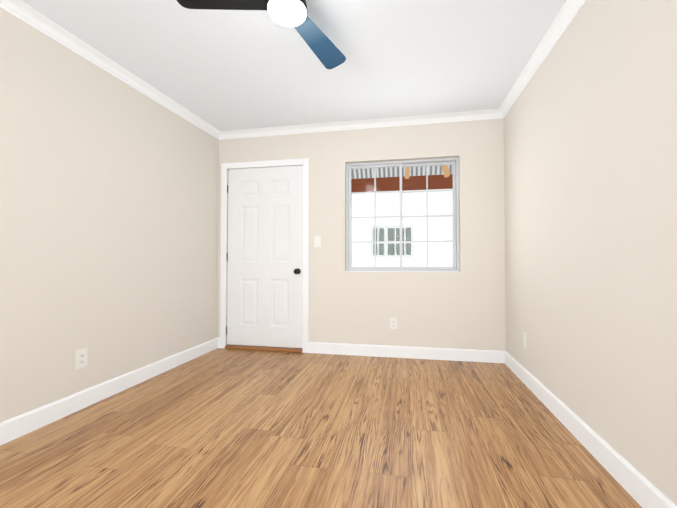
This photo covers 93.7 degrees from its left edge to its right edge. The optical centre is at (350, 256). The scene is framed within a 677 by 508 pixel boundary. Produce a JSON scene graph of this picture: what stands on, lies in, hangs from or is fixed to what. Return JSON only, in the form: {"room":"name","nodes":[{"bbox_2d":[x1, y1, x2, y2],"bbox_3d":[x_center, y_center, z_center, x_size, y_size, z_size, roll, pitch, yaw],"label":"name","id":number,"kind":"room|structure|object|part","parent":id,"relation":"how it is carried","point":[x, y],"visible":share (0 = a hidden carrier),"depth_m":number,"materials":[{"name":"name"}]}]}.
{"room":"empty room","nodes":[
{"label":"empty room","id":0,"kind":"room"},
{"bbox_2d":[0,8,218,422],"bbox_3d":[-1.934,-0.255,1.673,0.140,2.500,4.249,0,-1,10],"label":"wall","id":1,"kind":"structure","parent":0,"point":[109,186],"depth_m":2.16,"materials":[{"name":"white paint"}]},
{"bbox_2d":[75,348,87,369],"bbox_3d":[-1.782,0.674,2.098,0.016,0.124,0.076,0,-1,10],"label":"electrical outlet","id":2,"kind":"object","parent":1,"relation":"attached to","point":[81,355],"visible":1,"depth_m":2.09,"materials":[{"name":"white plastic"}]},
{"bbox_2d":[0,0,219,139],"bbox_3d":[-1.838,-1.360,1.677,0.056,0.171,3.969,0,-1,10],"label":"crown molding","id":3,"kind":"structure","parent":1,"relation":"attached to","point":[46,26],"depth_m":2.17,"materials":[{"name":"white paint"}]},
{"bbox_2d":[0,338,219,445],"bbox_3d":[-1.851,0.937,1.635,0.030,0.115,3.969,0,-1,10],"label":"baseboard","id":4,"kind":"structure","parent":1,"relation":"attached to","point":[13,428],"depth_m":2.14,"materials":[{"name":"white paint"}]},
{"bbox_2d":[21,0,565,130],"bbox_3d":[-0.366,-1.481,1.412,3.328,0.265,4.249,0,-1,10],"label":"ceiling","id":5,"kind":"structure","parent":0,"point":[225,70],"depth_m":2.20,"materials":[{"name":"white paint"}]},
{"bbox_2d":[177,0,345,68],"bbox_3d":[-0.372,-1.313,1.677,0.953,0.184,0.958,0,-1,10],"label":"fan","id":6,"kind":"object","parent":5,"relation":"hanging from","point":[328,53],"visible":1,"depth_m":1.64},
{"bbox_2d":[0,348,641,507],"bbox_3d":[-0.366,1.040,1.363,3.328,0.100,4.249,0,-1,10],"label":"floor","id":7,"kind":"structure","parent":0,"point":[225,428],"depth_m":1.68,"materials":[{"name":"brown wood"}]},
{"bbox_2d":[217,118,505,350],"bbox_3d":[0.001,-0.221,3.409,3.048,2.500,0.140,0,-1,10],"label":"wall","id":8,"kind":"structure","parent":0,"point":[463,307],"depth_m":3.23,"materials":[{"name":"beige paint"}]},
{"bbox_2d":[225,344,301,352],"bbox_3d":[-0.950,1.014,3.543,0.903,0.034,0.170,0,-1,10],"label":"door threshold sill","id":9,"kind":"structure","parent":8,"relation":"attached to","point":[266,348],"depth_m":3.47,"materials":[{"name":"brown wood"}]},
{"bbox_2d":[220,158,308,352],"bbox_3d":[-0.949,-0.013,3.569,1.035,2.090,0.157,0,-1,10],"label":"door frame","id":10,"kind":"structure","parent":8,"relation":"attached to","point":[304,162],"depth_m":3.51,"materials":[{"name":"white paint"}]},
{"bbox_2d":[227,165,302,347],"bbox_3d":[-0.954,0.000,3.532,0.892,1.978,0.036,0,-1,10],"label":"door","id":11,"kind":"structure","parent":8,"relation":"in","point":[265,260],"depth_m":3.51,"materials":[{"name":"white paint"}]},
{"bbox_2d":[294,268,300,273],"bbox_3d":[-0.580,0.161,3.407,0.066,0.066,0.069,0,-1,10],"label":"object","id":12,"kind":"structure","parent":11,"relation":"attached to","point":[297,271],"depth_m":3.38,"materials":[{"name":"black metal"}]},
{"bbox_2d":[314,236,320,246],"bbox_3d":[-0.358,-0.160,3.395,0.072,0.117,0.013,0,-1,10],"label":"switch plate","id":13,"kind":"object","parent":8,"relation":"attached to","point":[317,241],"visible":1,"depth_m":3.39,"materials":[{"name":"white plastic"}]},
{"bbox_2d":[220,109,495,139],"bbox_3d":[-0.025,-1.377,3.336,2.910,0.073,0.056,0,-1,10],"label":"crown molding","id":14,"kind":"structure","parent":8,"relation":"attached to","point":[480,114],"depth_m":3.31,"materials":[{"name":"white paint"}]},
{"bbox_2d":[345,271,428,271],"bbox_3d":[0.515,0.156,3.265,1.161,0.004,0.055,0,-1,10],"label":"window sill","id":15,"kind":"structure","parent":8,"relation":"attached to","point":[386,271],"depth_m":3.26,"materials":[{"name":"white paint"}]},
{"bbox_2d":[390,317,396,328],"bbox_3d":[0.436,0.682,3.240,0.072,0.117,0.016,0,-1,10],"label":"electrical outlet","id":16,"kind":"object","parent":8,"relation":"attached to","point":[393,322],"visible":1,"depth_m":3.23,"materials":[{"name":"white plastic"}]},
{"bbox_2d":[346,157,458,271],"bbox_3d":[0.529,-0.421,3.350,1.161,1.161,0.095,0,-1,10],"label":"window","id":17,"kind":"structure","parent":8,"relation":"in","point":[456,159],"depth_m":3.32,"materials":[{"name":"white plastic"}]},
{"bbox_2d":[351,167,399,266],"bbox_3d":[0.260,-0.420,3.384,0.516,1.059,0.014,0,-1,10],"label":"window grille","id":18,"kind":"object","parent":17,"relation":"attached to","point":[375,216],"depth_m":3.38,"materials":[{"name":"white plastic"}]},
{"bbox_3d":[0.529,-0.421,3.353,1.113,1.113,0.064,0,-1,10],"label":"window sash","id":19,"kind":"part","parent":17,"relation":"part of","materials":[{"name":"glass"}]},
{"bbox_2d":[402,166,452,266],"bbox_3d":[0.799,-0.422,3.321,0.516,1.059,0.014,0,-1,10],"label":"window grille","id":20,"kind":"object","parent":17,"relation":"attached to","point":[426,190],"depth_m":3.32,"materials":[{"name":"white plastic"}]},
{"bbox_2d":[308,342,503,362],"bbox_3d":[0.509,0.968,3.215,1.953,0.115,0.016,0,-1,10],"label":"baseboard","id":21,"kind":"structure","parent":8,"relation":"attached to","point":[470,355],"depth_m":3.19,"materials":[{"name":"white paint"}]},
{"bbox_2d":[504,0,676,505],"bbox_3d":[1.202,-0.266,1.103,0.140,2.500,4.249,0,-1,10],"label":"wall","id":22,"kind":"structure","parent":0,"point":[590,160],"depth_m":1.51,"materials":[{"name":"beige paint"}]},
{"bbox_2d":[523,332,526,348],"bbox_3d":[1.394,0.672,2.531,0.013,0.117,0.072,0,-1,10],"label":"electrical outlet","id":23,"kind":"object","parent":22,"relation":"attached to","point":[524,340],"visible":1,"depth_m":2.53,"materials":[{"name":"white plastic"}]},
{"bbox_2d":[496,0,585,118],"bbox_3d":[1.106,-1.371,1.142,0.056,0.171,3.969,0,-1,10],"label":"crown molding","id":24,"kind":"structure","parent":22,"relation":"attached to","point":[570,8],"depth_m":2.12,"materials":[{"name":"white paint"}]},
{"bbox_2d":[504,351,676,507],"bbox_3d":[1.125,0.927,1.094,0.016,0.115,3.969,0,-1,10],"label":"baseboard","id":25,"kind":"structure","parent":22,"relation":"attached to","point":[637,486],"depth_m":1.53,"materials":[{"name":"white paint"}]},
{"bbox_3d":[1.480,1.147,5.900,14.000,0.100,5.341,0,-1,10],"label":"ground","id":26,"kind":"structure","parent":0,"visible":0},
{"bbox_2d":[352,189,452,266],"bbox_3d":[1.367,-0.008,5.303,12.000,2.187,0.200,0,-1,10],"label":"wall","id":27,"kind":"structure","parent":26,"relation":"on","point":[418,208],"depth_m":5.28,"materials":[{"name":"white paint"}]},
{"bbox_2d":[370,225,413,257],"bbox_3d":[0.698,-0.254,5.389,0.728,0.548,0.080,0,-1,10],"label":"neighbor window","id":28,"kind":"structure","parent":27,"relation":"attached to","point":[386,239],"depth_m":5.37,"materials":[{"name":"grey"}]},
{"bbox_2d":[373,228,410,254],"bbox_3d":[0.701,-0.253,5.408,0.638,0.458,0.010,0,-1,10],"label":"window panes","id":29,"kind":"structure","parent":28,"relation":"attached to","point":[391,236],"depth_m":5.40,"materials":[{"name":"black glass"}]},
{"bbox_2d":[352,174,452,191],"bbox_3d":[-1.435,-1.204,5.810,6.313,0.224,0.250,0,-1,10],"label":"fascia beam","id":30,"kind":"structure","parent":27,"relation":"on","point":[413,183],"depth_m":5.26,"materials":[{"name":"brown wood"}]},
{"bbox_2d":[405,167,409,178],"bbox_3d":[0.904,-1.660,4.968,0.073,0.773,0.597,0,-1,4],"label":"rafter","id":31,"kind":"object","parent":30,"relation":"on","point":[407,169],"depth_m":5.13,"materials":[{"name":"brown wood"}]},
{"bbox_2d":[352,165,451,178],"bbox_3d":[-1.533,-1.926,5.297,6.308,1.223,0.880,0,-1,10],"label":"sheet","id":32,"kind":"object","parent":31,"relation":"on","point":[414,171],"depth_m":5.26,"materials":[{"name":"grey"}]},
{"bbox_2d":[441,165,449,177],"bbox_3d":[1.380,-1.660,4.927,0.085,0.773,0.598,-1,-2,43],"label":"rafter","id":33,"kind":"object","parent":30,"relation":"on","point":[446,172],"depth_m":5.05,"materials":[{"name":"brown wood"}]}
]}

